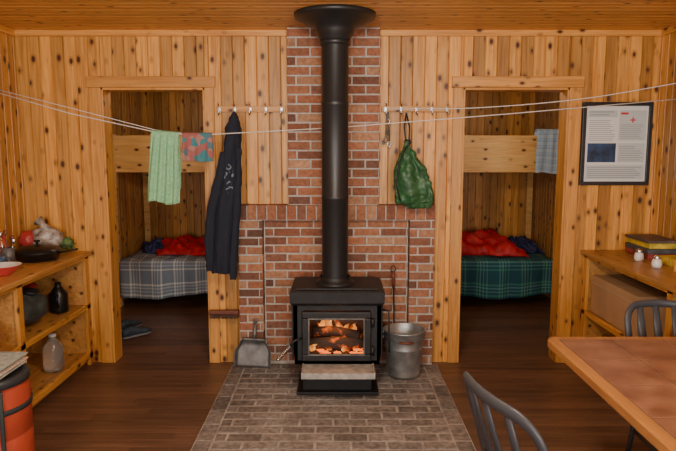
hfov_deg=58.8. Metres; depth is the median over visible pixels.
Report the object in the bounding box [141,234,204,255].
sleeping bag
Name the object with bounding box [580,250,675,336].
storage shelf
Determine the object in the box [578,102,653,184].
framed poster
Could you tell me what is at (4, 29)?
trim
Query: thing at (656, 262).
salt shaker
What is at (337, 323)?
wood stove
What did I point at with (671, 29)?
trim
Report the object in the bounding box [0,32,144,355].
wall
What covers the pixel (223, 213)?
jacket
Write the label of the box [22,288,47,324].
pot
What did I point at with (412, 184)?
hanging bag
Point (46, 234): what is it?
bag
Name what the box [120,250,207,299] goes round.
plaid blanket
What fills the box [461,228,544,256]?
sleeping bag
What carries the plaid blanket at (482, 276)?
on the bunk bed at (482, 153)
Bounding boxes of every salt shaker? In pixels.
[634,248,643,260]
[651,255,661,267]
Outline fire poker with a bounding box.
[390,266,395,322]
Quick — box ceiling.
[0,0,675,29]
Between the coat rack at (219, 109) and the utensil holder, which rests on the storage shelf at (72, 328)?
the utensil holder
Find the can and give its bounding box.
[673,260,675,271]
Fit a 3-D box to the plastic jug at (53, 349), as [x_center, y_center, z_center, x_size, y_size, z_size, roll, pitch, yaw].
[-2.000,0.883,4.212,0.136,0.262,0.136,0,7,0]
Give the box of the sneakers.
[121,319,151,339]
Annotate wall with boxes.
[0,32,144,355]
[14,36,661,361]
[140,92,535,239]
[531,32,675,298]
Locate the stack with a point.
(9, 361)
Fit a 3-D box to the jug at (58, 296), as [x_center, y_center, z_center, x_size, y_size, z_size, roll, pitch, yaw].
[-2.020,0.518,4.317,0.130,0.216,0.170,0,7,0]
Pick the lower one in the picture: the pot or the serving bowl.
the pot
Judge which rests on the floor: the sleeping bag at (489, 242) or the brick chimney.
the brick chimney
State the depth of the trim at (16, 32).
4.34 m
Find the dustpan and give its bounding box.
[233,318,270,368]
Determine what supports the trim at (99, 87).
attached to the wall at (55, 144)
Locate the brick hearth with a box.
[190,365,475,450]
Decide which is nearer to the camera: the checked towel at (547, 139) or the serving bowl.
the serving bowl
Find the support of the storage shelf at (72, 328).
on the floor
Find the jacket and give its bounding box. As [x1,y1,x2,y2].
[204,111,241,279]
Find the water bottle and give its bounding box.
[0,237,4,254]
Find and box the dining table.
[548,337,675,450]
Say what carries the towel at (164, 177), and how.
hanging from the clothesline
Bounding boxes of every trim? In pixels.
[0,25,13,35]
[14,30,661,35]
[86,76,220,362]
[447,76,584,362]
[662,25,675,35]
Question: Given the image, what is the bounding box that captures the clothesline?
[0,83,675,134]
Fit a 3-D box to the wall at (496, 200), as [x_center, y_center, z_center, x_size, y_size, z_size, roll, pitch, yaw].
[0.000,-0.531,7.341,4.720,2.500,0.100,0,7,0]
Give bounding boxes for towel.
[147,130,180,204]
[182,133,213,161]
[534,129,558,173]
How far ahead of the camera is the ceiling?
3.80 m
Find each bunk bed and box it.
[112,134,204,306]
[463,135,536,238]
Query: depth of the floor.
4.13 m
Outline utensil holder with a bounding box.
[0,230,14,261]
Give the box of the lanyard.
[384,112,390,146]
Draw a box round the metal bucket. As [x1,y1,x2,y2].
[382,323,425,379]
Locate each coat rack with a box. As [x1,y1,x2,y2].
[216,102,285,115]
[381,102,450,115]
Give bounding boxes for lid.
[23,283,36,288]
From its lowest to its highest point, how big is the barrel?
0.592 m
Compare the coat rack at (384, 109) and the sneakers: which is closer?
the coat rack at (384, 109)
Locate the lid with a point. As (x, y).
(30, 285)
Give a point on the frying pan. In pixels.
(34, 253)
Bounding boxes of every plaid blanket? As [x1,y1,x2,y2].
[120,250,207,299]
[460,253,552,299]
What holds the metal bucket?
on the brick hearth
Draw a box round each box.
[591,275,666,336]
[660,255,675,266]
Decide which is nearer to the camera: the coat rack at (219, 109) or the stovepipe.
the stovepipe
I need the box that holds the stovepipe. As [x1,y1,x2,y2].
[294,4,375,277]
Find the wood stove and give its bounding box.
[276,274,389,394]
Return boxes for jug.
[42,332,64,371]
[48,282,68,313]
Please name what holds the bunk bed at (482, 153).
on the floor
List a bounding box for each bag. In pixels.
[18,216,74,249]
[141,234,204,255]
[393,113,433,208]
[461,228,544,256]
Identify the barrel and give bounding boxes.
[0,363,34,450]
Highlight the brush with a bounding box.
[209,308,238,318]
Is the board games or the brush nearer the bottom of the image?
the brush
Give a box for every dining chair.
[463,371,547,450]
[624,299,675,450]
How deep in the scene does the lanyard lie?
4.38 m
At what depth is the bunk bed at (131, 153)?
6.13 m
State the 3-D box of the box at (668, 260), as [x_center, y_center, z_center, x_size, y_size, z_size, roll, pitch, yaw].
[2.215,0.233,3.954,0.130,0.049,0.150,0,7,0]
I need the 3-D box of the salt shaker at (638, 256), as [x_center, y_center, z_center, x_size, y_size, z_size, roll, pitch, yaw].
[2.060,0.198,4.106,0.064,0.081,0.064,0,7,0]
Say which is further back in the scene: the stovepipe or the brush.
the brush
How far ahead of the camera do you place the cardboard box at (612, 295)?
4.08 m
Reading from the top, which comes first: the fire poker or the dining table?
the fire poker
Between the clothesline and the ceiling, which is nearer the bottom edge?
the clothesline
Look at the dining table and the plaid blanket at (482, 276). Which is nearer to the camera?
the dining table
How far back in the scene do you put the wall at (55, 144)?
4.42 m
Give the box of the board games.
[625,234,675,259]
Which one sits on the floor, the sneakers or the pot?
the sneakers
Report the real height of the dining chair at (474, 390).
0.880 m
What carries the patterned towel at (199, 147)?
hanging from the clothesline
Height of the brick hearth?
0.020 m
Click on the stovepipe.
(334, 25)
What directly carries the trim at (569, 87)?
attached to the wall at (55, 144)
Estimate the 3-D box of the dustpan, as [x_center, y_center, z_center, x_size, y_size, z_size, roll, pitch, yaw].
[-0.632,0.880,4.457,0.278,0.364,0.120,0,7,0]
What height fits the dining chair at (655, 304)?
0.853 m
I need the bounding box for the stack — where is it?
[0,352,28,378]
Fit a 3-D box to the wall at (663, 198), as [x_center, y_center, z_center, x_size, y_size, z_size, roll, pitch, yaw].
[2.410,0.025,2.875,0.100,2.500,9.100,0,7,0]
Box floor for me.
[32,293,657,450]
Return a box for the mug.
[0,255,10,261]
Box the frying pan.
[15,240,77,262]
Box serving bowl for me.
[0,261,21,275]
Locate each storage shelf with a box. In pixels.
[0,251,93,407]
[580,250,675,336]
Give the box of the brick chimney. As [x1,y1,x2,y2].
[238,28,434,364]

